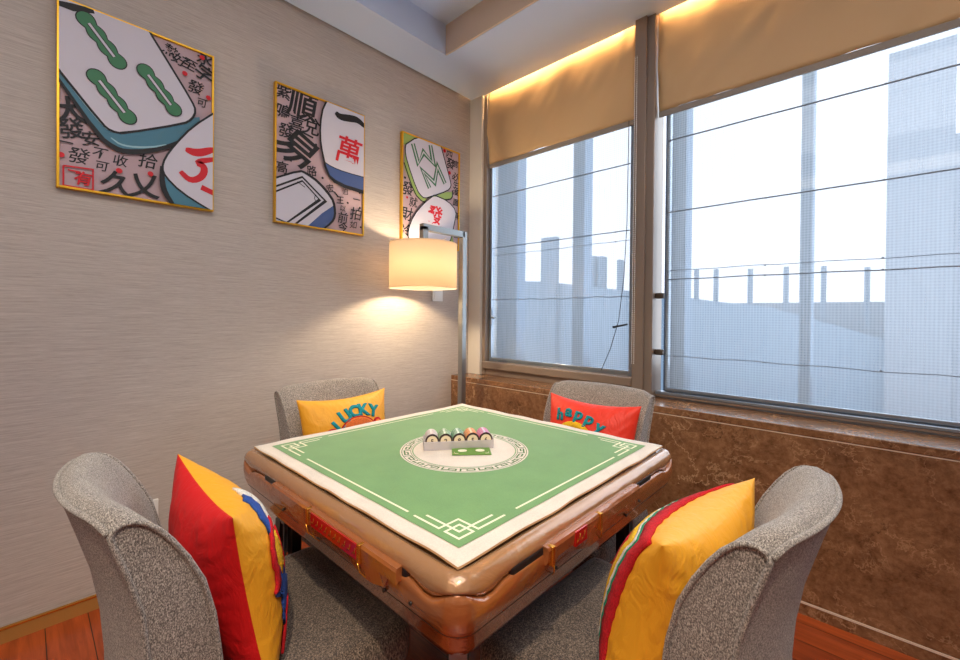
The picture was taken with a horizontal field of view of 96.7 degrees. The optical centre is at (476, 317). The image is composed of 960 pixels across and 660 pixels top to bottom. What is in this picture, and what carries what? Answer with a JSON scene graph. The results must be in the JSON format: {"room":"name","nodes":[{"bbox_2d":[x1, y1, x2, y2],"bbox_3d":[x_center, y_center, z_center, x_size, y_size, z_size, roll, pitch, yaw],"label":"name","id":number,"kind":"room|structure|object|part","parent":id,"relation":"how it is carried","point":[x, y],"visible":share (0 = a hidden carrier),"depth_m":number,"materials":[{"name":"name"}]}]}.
{"room":"games hall","nodes":[
{"label":"games hall","id":0,"kind":"room"},
{"bbox_2d":[0,0,469,627],"bbox_3d":[-1.583,-0.354,1.882,0.120,3.349,4.900,1,1,43],"label":"wall","id":1,"kind":"structure","parent":0,"point":[143,335],"depth_m":2.04,"materials":[{"name":"paper"}]},
{"bbox_2d":[0,594,98,644],"bbox_3d":[-1.716,1.192,1.668,0.016,0.058,4.410,1,1,43],"label":"baseboard","id":2,"kind":"structure","parent":1,"relation":"attached to","point":[13,631],"depth_m":1.68,"materials":[{"name":"brown wood"}]},
{"bbox_2d":[56,0,213,212],"bbox_3d":[-1.470,-0.891,1.880,0.037,0.752,0.545,1,1,43],"label":"framed picture","id":3,"kind":"object","parent":1,"relation":"attached to","point":[135,104],"visible":1,"depth_m":1.84,"materials":[{"name":"multicoloured paper"}]},
{"bbox_2d":[153,498,157,513],"bbox_3d":[-1.482,0.867,1.914,0.012,0.087,0.088,1,1,43],"label":"wall outlet","id":4,"kind":"object","parent":1,"relation":"attached to","point":[155,501],"visible":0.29,"depth_m":1.94,"materials":[{"name":"white plastic"}]},
{"bbox_2d":[273,80,364,235],"bbox_3d":[-0.900,-0.890,2.487,0.033,0.752,0.545,1,1,43],"label":"framed picture","id":5,"kind":"object","parent":1,"relation":"attached to","point":[319,144],"visible":1,"depth_m":2.45,"materials":[{"name":"multicoloured paper"}]},
{"bbox_2d":[399,131,459,250],"bbox_3d":[-0.329,-0.889,3.095,0.030,0.752,0.545,1,1,43],"label":"framed picture","id":6,"kind":"object","parent":1,"relation":"attached to","point":[429,171],"visible":0.88,"depth_m":3.05,"materials":[{"name":"multicoloured paper"}]},
{"bbox_2d":[432,290,442,300],"bbox_3d":[-0.292,-0.164,3.159,0.013,0.085,0.100,1,1,43],"label":"light switch","id":7,"kind":"object","parent":1,"relation":"attached to","point":[437,295],"visible":0.81,"depth_m":3.15,"materials":[{"name":"white plastic"}]},
{"bbox_2d":[0,540,917,659],"bbox_3d":[0.017,1.297,0.166,4.600,0.100,4.600,1,1,43],"label":"floor","id":8,"kind":"structure","parent":0,"point":[80,637],"depth_m":1.61,"materials":[{"name":"brown wood"}]},
{"bbox_2d":[52,452,408,659],"bbox_3d":[-0.607,0.780,1.092,0.570,0.909,0.681,1,1,43],"label":"dining chair","id":9,"kind":"object","parent":8,"relation":"on","point":[155,602],"visible":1,"depth_m":0.82,"materials":[{"name":"grey fabric"}]},
{"bbox_3d":[-0.758,0.645,0.930,0.504,0.639,0.222,1,1,43],"label":"backrest","id":10,"kind":"part","parent":9,"relation":"part of","materials":[{"name":"grey fabric"}]},
{"bbox_2d":[168,454,287,659],"bbox_3d":[-0.619,0.596,1.064,0.475,0.441,0.233,1,1,40],"label":"cushion","id":11,"kind":"object","parent":9,"relation":"on","point":[231,536],"visible":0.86,"depth_m":0.92,"materials":[{"name":"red fabric"}]},
{"bbox_3d":[-0.551,0.860,1.153,0.570,0.115,0.515,1,1,43],"label":"seat","id":12,"kind":"part","parent":9,"relation":"part of","materials":[{"name":"grey fabric"}]},
{"bbox_2d":[274,377,384,555],"bbox_3d":[-0.556,0.775,1.964,0.681,0.909,0.570,1,1,43],"label":"dining chair","id":13,"kind":"object","parent":8,"relation":"on","point":[289,422],"visible":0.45,"depth_m":2.03,"materials":[{"name":"grey fabric"}]},
{"bbox_3d":[-0.890,1.064,1.942,0.089,0.325,0.048,1,1,43],"label":"leg","id":14,"kind":"part","parent":13,"relation":"part of","materials":[{"name":"black paint"}]},
{"bbox_3d":[-0.497,0.855,1.907,0.515,0.115,0.570,1,1,43],"label":"seat","id":15,"kind":"part","parent":13,"relation":"part of","materials":[{"name":"grey fabric"}]},
{"bbox_3d":[-0.717,0.637,2.115,0.222,0.639,0.504,1,1,43],"label":"backrest","id":16,"kind":"part","parent":13,"relation":"part of","materials":[{"name":"grey fabric"}]},
{"bbox_2d":[296,388,384,435],"bbox_3d":[-0.616,0.579,2.030,0.464,0.424,0.214,0,0,-36],"label":"cushion","id":17,"kind":"object","parent":13,"relation":"on","point":[329,415],"visible":0.37,"depth_m":1.96,"materials":[{"name":"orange fabric"}]},
{"bbox_2d":[388,223,466,403],"bbox_3d":[-0.252,0.319,2.781,0.426,1.815,0.692,1,1,43],"label":"floor lamp","id":18,"kind":"object","parent":8,"relation":"on","point":[423,262],"visible":0.89,"depth_m":2.55,"materials":[{"name":"beige fabric"}]},
{"bbox_3d":[-0.337,-0.323,2.680,0.422,0.274,0.422,1,1,43],"label":"lamp shade","id":19,"kind":"part","parent":18,"relation":"part of","materials":[{"name":"fabric"}]},
{"bbox_3d":[-0.222,-0.491,2.800,0.040,0.195,0.366,1,1,43],"label":"arm","id":20,"kind":"part","parent":18,"relation":"part of","materials":[{"name":"silver metal"}]},
{"bbox_2d":[243,448,671,659],"bbox_3d":[-0.060,0.852,1.525,1.135,0.770,1.135,1,1,43],"label":"table","id":21,"kind":"object","parent":8,"relation":"on","point":[457,611],"visible":0.58,"depth_m":0.96,"materials":[{"name":"brown plastic"}]},
{"bbox_3d":[-0.674,0.751,1.506,0.006,0.160,0.040,1,0,-2],"label":"chrome plate","id":22,"kind":"part","parent":21,"relation":"part of","materials":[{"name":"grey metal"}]},
{"bbox_3d":[-0.645,0.920,1.508,0.036,0.544,0.036,1,1,43],"label":"leg","id":23,"kind":"part","parent":21,"relation":"part of","materials":[{"name":"black paint"}]},
{"bbox_2d":[272,482,401,586],"bbox_3d":[-0.373,0.535,1.078,0.620,0.079,0.042,1,1,43],"label":"drawer","id":24,"kind":"object","parent":21,"relation":"on","point":[380,565],"depth_m":1.01,"materials":[{"name":"red wood"}]},
{"bbox_3d":[-0.041,0.761,0.910,0.040,0.160,0.006,1,0,-2],"label":"chrome plate","id":25,"kind":"part","parent":21,"relation":"part of","materials":[{"name":"brown wood"}]},
{"bbox_2d":[254,404,662,569],"bbox_3d":[-0.056,0.460,1.523,1.037,0.008,1.035,1,1,43],"label":"mat","id":26,"kind":"object","parent":21,"relation":"on","point":[458,508],"visible":0.94,"depth_m":1.28,"materials":[{"name":"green fabric"}]},
{"bbox_2d":[452,447,491,454],"bbox_3d":[-0.019,0.454,1.452,0.132,0.005,0.068,0,0,-5],"label":"card","id":27,"kind":"object","parent":26,"relation":"on","point":[455,451],"visible":1,"depth_m":1.44,"materials":[{"name":"green"}]},
{"bbox_3d":[-0.068,0.439,1.522,0.244,0.032,0.090,0,0,-9],"label":"rack","id":28,"kind":"object","parent":26,"relation":"on","visible":0},
{"bbox_2d":[425,429,438,447],"bbox_3d":[-0.160,0.424,1.504,0.046,0.046,0.072,0,0,-9],"label":"roll","id":29,"kind":"object","parent":28,"relation":"in","point":[431,436],"visible":1,"depth_m":1.47,"materials":[{"name":"grey"}]},
{"bbox_2d":[438,428,451,446],"bbox_3d":[-0.113,0.424,1.512,0.046,0.046,0.072,0,0,-9],"label":"roll","id":30,"kind":"object","parent":28,"relation":"in","point":[444,435],"visible":0.94,"depth_m":1.48,"materials":[{"name":"green"}]},
{"bbox_2d":[451,428,465,446],"bbox_3d":[-0.067,0.425,1.520,0.046,0.046,0.072,0,0,-9],"label":"roll","id":31,"kind":"object","parent":28,"relation":"in","point":[458,437],"visible":1,"depth_m":1.49,"materials":[{"name":"green"}]},
{"bbox_2d":[464,428,478,445],"bbox_3d":[-0.021,0.425,1.527,0.046,0.046,0.072,0,0,-9],"label":"roll","id":32,"kind":"object","parent":28,"relation":"in","point":[472,438],"visible":0.95,"depth_m":1.49,"materials":[{"name":"orange"}]},
{"bbox_2d":[476,427,491,444],"bbox_3d":[0.026,0.426,1.535,0.046,0.046,0.072,0,0,-9],"label":"roll","id":33,"kind":"object","parent":28,"relation":"in","point":[485,438],"visible":0.88,"depth_m":1.50,"materials":[{"name":"pink"}]},
{"bbox_2d":[543,484,639,575],"bbox_3d":[0.310,0.545,1.119,0.047,0.087,0.485,1,1,43],"label":"drawer","id":34,"kind":"object","parent":21,"relation":"on","point":[566,542],"depth_m":1.07,"materials":[{"name":"brown wood"}]},
{"bbox_3d":[0.524,0.930,1.543,0.036,0.544,0.036,1,1,43],"label":"leg","id":35,"kind":"part","parent":21,"relation":"part of","materials":[{"name":"black paint"}]},
{"bbox_3d":[0.556,0.762,1.543,0.006,0.160,0.040,1,0,-2],"label":"chrome plate","id":36,"kind":"part","parent":21,"relation":"part of","materials":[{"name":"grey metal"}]},
{"bbox_2d":[543,380,654,570],"bbox_3d":[0.426,0.784,1.919,0.570,0.909,0.681,1,1,43],"label":"dining chair","id":37,"kind":"object","parent":8,"relation":"on","point":[604,394],"visible":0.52,"depth_m":2.01,"materials":[{"name":"grey fabric"}]},
{"bbox_2d":[550,393,641,439],"bbox_3d":[0.511,0.593,1.974,0.464,0.426,0.199,1,1,43],"label":"cushion","id":38,"kind":"object","parent":37,"relation":"on","point":[621,422],"visible":0.43,"depth_m":1.91,"materials":[{"name":"red fabric"}]},
{"bbox_3d":[0.579,0.649,2.079,0.504,0.639,0.222,1,1,43],"label":"backrest","id":39,"kind":"part","parent":37,"relation":"part of","materials":[{"name":"grey fabric"}]},
{"bbox_3d":[0.368,0.864,1.859,0.570,0.115,0.515,1,1,43],"label":"seat","id":40,"kind":"part","parent":37,"relation":"part of","materials":[{"name":"grey fabric"}]},
{"bbox_2d":[480,465,842,659],"bbox_3d":[0.435,0.790,1.040,0.570,0.909,0.681,0,1,-44],"label":"dining chair","id":41,"kind":"object","parent":8,"relation":"on","point":[743,602],"visible":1,"depth_m":0.76,"materials":[{"name":"grey fabric"}]},
{"bbox_3d":[0.376,0.869,1.100,0.570,0.115,0.515,0,1,-44],"label":"seat","id":42,"kind":"part","parent":41,"relation":"part of","materials":[{"name":"grey fabric"}]},
{"bbox_2d":[599,478,754,659],"bbox_3d":[0.449,0.609,0.966,0.489,0.428,0.259,0,0,-35],"label":"cushion","id":43,"kind":"object","parent":41,"relation":"on","point":[655,562],"visible":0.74,"depth_m":0.83,"materials":[{"name":"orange fabric"}]},
{"bbox_3d":[0.591,0.658,0.880,0.504,0.639,0.222,0,1,-44],"label":"backrest","id":44,"kind":"part","parent":41,"relation":"part of","materials":[{"name":"grey fabric"}]},
{"bbox_2d":[285,0,687,99],"bbox_3d":[0.148,-1.852,0.254,4.600,0.300,4.900,1,1,43],"label":"ceiling","id":45,"kind":"structure","parent":0,"point":[412,33],"depth_m":2.61,"materials":[{"name":"white paint"}]},
{"bbox_2d":[446,0,537,54],"bbox_3d":[1.219,-1.799,1.467,3.904,0.192,0.012,1,1,43],"label":"trim","id":46,"kind":"structure","parent":45,"relation":"attached to","point":[487,14],"depth_m":2.59,"materials":[{"name":"beige paint"}]},
{"bbox_2d":[451,96,959,659],"bbox_3d":[1.648,-0.374,1.869,4.600,3.249,0.487,1,1,43],"label":"wall","id":47,"kind":"structure","parent":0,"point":[885,571],"depth_m":1.71,"materials":[{"name":"brown stone"}]},
{"bbox_2d":[487,26,634,168],"bbox_3d":[0.513,-1.498,2.912,1.159,0.696,0.047,1,1,43],"label":"blind","id":48,"kind":"object","parent":47,"relation":"attached to","point":[588,93],"visible":0.86,"depth_m":2.83,"materials":[{"name":"brown fabric"}]},
{"bbox_2d":[491,131,630,373],"bbox_3d":[0.523,-0.693,2.947,1.098,2.048,0.017,1,1,43],"label":"blind","id":49,"kind":"object","parent":47,"relation":"attached to","point":[492,358],"visible":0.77,"depth_m":2.88,"materials":[{"name":"fabric"}]},
{"bbox_3d":[0.515,-0.133,2.947,1.098,0.014,0.006,1,1,43],"label":"rod","id":50,"kind":"part","parent":49,"relation":"part of","materials":[{"name":"grey metal"}]},
{"bbox_3d":[0.518,-0.532,2.944,1.098,0.009,0.006,1,1,43],"label":"rod","id":51,"kind":"part","parent":49,"relation":"part of","materials":[{"name":"grey"}]},
{"bbox_3d":[0.518,-0.472,2.945,1.098,0.009,0.006,1,1,43],"label":"rod","id":52,"kind":"part","parent":49,"relation":"part of","materials":[{"name":"grey"}]},
{"bbox_3d":[0.522,-0.932,2.942,1.098,0.009,0.007,1,1,43],"label":"rod","id":53,"kind":"part","parent":49,"relation":"part of","materials":[{"name":"grey"}]},
{"bbox_2d":[482,13,663,396],"bbox_3d":[0.553,-0.684,2.905,1.330,2.264,0.162,1,1,43],"label":"window","id":54,"kind":"structure","parent":47,"relation":"attached to","point":[644,374],"depth_m":2.45,"materials":[{"name":"brown metal"}]},
{"bbox_3d":[0.123,-0.003,3.283,0.040,0.140,0.020,1,1,43],"label":"handle","id":55,"kind":"part","parent":54,"relation":"part of","materials":[{"name":"grey metal"}]},
{"bbox_3d":[0.517,-0.685,2.954,1.210,2.264,0.140,1,1,43],"label":"frame","id":56,"kind":"part","parent":54,"relation":"part of","materials":[{"name":"brown metal"}]},
{"bbox_3d":[0.540,-0.686,2.953,1.165,2.061,0.040,1,1,43],"label":"sash","id":57,"kind":"part","parent":54,"relation":"part of","materials":[{"name":"grey metal"}]},
{"bbox_2d":[601,126,628,369],"bbox_3d":[0.832,-0.417,2.575,0.168,1.491,0.013,1,1,43],"label":"pull cord","id":58,"kind":"object","parent":54,"relation":"hanging from","point":[617,325],"visible":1,"depth_m":2.53,"materials":[{"name":"black fabric"}]},
{"bbox_2d":[631,57,637,363],"bbox_3d":[0.893,-0.609,2.424,0.018,1.743,0.005,1,1,43],"label":"chain","id":59,"kind":"object","parent":54,"relation":"hanging from","point":[637,57],"visible":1,"depth_m":2.42,"materials":[{"name":"white plastic"}]},
{"bbox_2d":[654,114,959,437],"bbox_3d":[2.188,-0.659,1.376,3.145,2.264,0.145,1,1,43],"label":"window","id":60,"kind":"structure","parent":47,"relation":"attached to","point":[904,425],"depth_m":2.14,"materials":[{"name":"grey metal"}]},
{"bbox_3d":[2.188,-0.659,1.376,3.145,2.264,0.145,1,1,43],"label":"frame","id":61,"kind":"part","parent":60,"relation":"part of","materials":[{"name":"brown metal"}]},
{"bbox_2d":[658,0,959,117],"bbox_3d":[1.817,-1.477,1.689,2.151,0.699,0.051,1,1,43],"label":"blind","id":62,"kind":"object","parent":47,"relation":"attached to","point":[707,49],"visible":1,"depth_m":2.06,"materials":[{"name":"brown fabric"}]},
{"bbox_2d":[665,30,959,426],"bbox_3d":[1.846,-0.635,1.700,2.105,2.121,0.018,1,1,43],"label":"blind","id":63,"kind":"object","parent":47,"relation":"attached to","point":[836,409],"visible":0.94,"depth_m":1.93,"materials":[{"name":"fabric"}]},
{"bbox_3d":[1.835,0.228,1.702,2.105,0.013,0.006,1,1,43],"label":"rod","id":64,"kind":"part","parent":63,"relation":"part of","materials":[{"name":"grey metal"}]},
{"bbox_3d":[1.839,-0.202,1.699,2.105,0.010,0.006,1,1,43],"label":"rod","id":65,"kind":"part","parent":63,"relation":"part of","materials":[{"name":"grey"}]},
{"bbox_3d":[1.842,-0.582,1.697,2.105,0.009,0.007,1,1,43],"label":"rod","id":66,"kind":"part","parent":63,"relation":"part of","materials":[{"name":"grey"}]},
{"bbox_3d":[1.846,-0.987,1.694,2.105,0.009,0.007,1,1,43],"label":"rod","id":67,"kind":"part","parent":63,"relation":"part of","materials":[{"name":"grey"}]},
{"bbox_3d":[1.839,-0.252,1.699,2.105,0.009,0.006,1,1,43],"label":"rod","id":68,"kind":"part","parent":63,"relation":"part of","materials":[{"name":"grey"}]},
{"label":"outside","id":69,"kind":"structure","parent":0,"visible":0},
{"bbox_2d":[496,158,526,359],"bbox_3d":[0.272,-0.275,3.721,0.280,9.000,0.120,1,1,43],"label":"building","id":70,"kind":"structure","parent":69,"point":[518,231],"depth_m":3.64,"materials":[{"name":"blue"}]},
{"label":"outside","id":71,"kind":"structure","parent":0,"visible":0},
{"bbox_2d":[571,138,592,366],"bbox_3d":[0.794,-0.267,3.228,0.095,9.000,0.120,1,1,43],"label":"building","id":72,"kind":"structure","parent":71,"point":[582,151],"depth_m":3.19,"materials":[{"name":"blue"}]},
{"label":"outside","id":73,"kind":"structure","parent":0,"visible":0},
{"bbox_2d":[663,101,692,389],"bbox_3d":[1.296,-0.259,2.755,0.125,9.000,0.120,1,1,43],"label":"building","id":74,"kind":"structure","parent":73,"point":[682,375],"depth_m":2.70,"materials":[{"name":"blue"}]},
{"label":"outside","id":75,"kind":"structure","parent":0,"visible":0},
{"bbox_2d":[798,71,816,403],"bbox_3d":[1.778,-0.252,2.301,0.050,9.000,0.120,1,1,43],"label":"building","id":76,"kind":"structure","parent":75,"point":[807,126],"depth_m":2.26,"materials":[{"name":"blue"}]},
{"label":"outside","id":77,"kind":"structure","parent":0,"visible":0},
{"bbox_3d":[30.963,15.382,36.590,120.000,0.200,89.100,1,1,43],"label":"ground","id":78,"kind":"structure","parent":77,"visible":0},
{"bbox_2d":[540,236,558,363],"bbox_3d":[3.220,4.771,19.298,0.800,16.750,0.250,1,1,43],"label":"building","id":79,"kind":"structure","parent":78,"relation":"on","point":[548,343],"depth_m":19.11,"materials":[{"name":"blue"}]},
{"bbox_2d":[525,281,884,412],"bbox_3d":[4.980,6.594,21.998,42.000,17.100,6.000,1,1,43],"label":"building","id":80,"kind":"structure","parent":78,"relation":"on","point":[605,311],"depth_m":14.20,"materials":[{"name":"blue"}]},
{"bbox_2d":[592,256,597,286],"bbox_3d":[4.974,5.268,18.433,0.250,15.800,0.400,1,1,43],"label":"chimney","id":81,"kind":"object","parent":80,"relation":"on","point":[594,258],"visible":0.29,"depth_m":18.22,"materials":[{"name":"blue"}]},
{"bbox_2d":[598,256,606,287],"bbox_3d":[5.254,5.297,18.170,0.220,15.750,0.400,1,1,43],"label":"chimney","id":82,"kind":"object","parent":80,"relation":"on","point":[602,269],"visible":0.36,"depth_m":18.00,"materials":[{"name":"blue"}]},
{"bbox_2d":[617,260,623,289],"bbox_3d":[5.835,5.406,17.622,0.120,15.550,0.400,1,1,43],"label":"chimney","id":83,"kind":"object","parent":80,"relation":"on","point":[620,263],"visible":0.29,"depth_m":17.45,"materials":[{"name":"blue"}]},
{"bbox_2d":[694,269,698,299],"bbox_3d":[8.060,1.714,15.758,0.130,7.000,0.130,1,1,43],"label":"post","id":84,"kind":"object","parent":80,"relation":"on","point":[696,271],"visible":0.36,"depth_m":15.70,"materials":[{"name":"blue"}]},
{"bbox_2d":[713,269,718,301],"bbox_3d":[8.533,1.746,15.313,0.130,6.950,0.130,1,1,43],"label":"post","id":85,"kind":"object","parent":80,"relation":"on","point":[716,271],"visible":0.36,"depth_m":15.25,"materials":[{"name":"blue"}]},
{"bbox_2d":[747,269,752,304],"bbox_3d":[9.297,1.783,14.593,0.130,6.900,0.130,1,1,43],"label":"post","id":86,"kind":"object","parent":80,"relation":"on","point":[750,271],"visible":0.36,"depth_m":14.53,"materials":[{"name":"blue"}]},
{"bbox_2d":[783,266,788,311],"bbox_3d":[10.024,1.795,13.907,0.130,6.900,0.130,1,1,43],"label":"post","id":87,"kind":"object","parent":80,"relation":"on","point":[786,280],"visible":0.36,"depth_m":13.85,"materials":[{"name":"blue"}]},
{"bbox_2d":[820,266,826,322],"bbox_3d":[10.716,1.830,13.256,0.130,6.850,0.130,1,1,43],"label":"post","id":88,"kind":"object","parent":80,"relation":"on","point":[823,281],"visible":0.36,"depth_m":13.19,"materials":[{"name":"blue"}]},
{"bbox_2d":[863,267,870,334],"bbox_3d":[11.443,1.892,12.570,0.130,6.750,0.130,1,1,43],"label":"post","id":89,"kind":"object","parent":80,"relation":"on","point":[867,290],"visible":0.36,"depth_m":12.51,"materials":[{"name":"blue"}]},
{"bbox_2d":[735,302,884,337],"bbox_3d":[11.470,6.367,15.539,4.700,13.760,2.500,1,1,43],"label":"distant hall","id":90,"kind":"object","parent":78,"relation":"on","point":[855,316],"visible":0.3,"depth_m":13.52,"materials":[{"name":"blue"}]},
{"bbox_2d":[884,34,956,420],"bbox_3d":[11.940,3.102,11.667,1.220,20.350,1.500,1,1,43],"label":"tower","id":91,"kind":"structure","parent":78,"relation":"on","point":[911,162],"depth_m":11.07,"materials":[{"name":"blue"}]},
{"bbox_2d":[951,133,959,421],"bbox_3d":[14.671,4.365,9.847,5.280,17.900,2.400,1,1,43],"label":"block","id":92,"kind":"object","parent":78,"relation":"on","point":[956,271],"visible":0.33,"depth_m":10.70,"materials":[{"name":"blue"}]}
]}

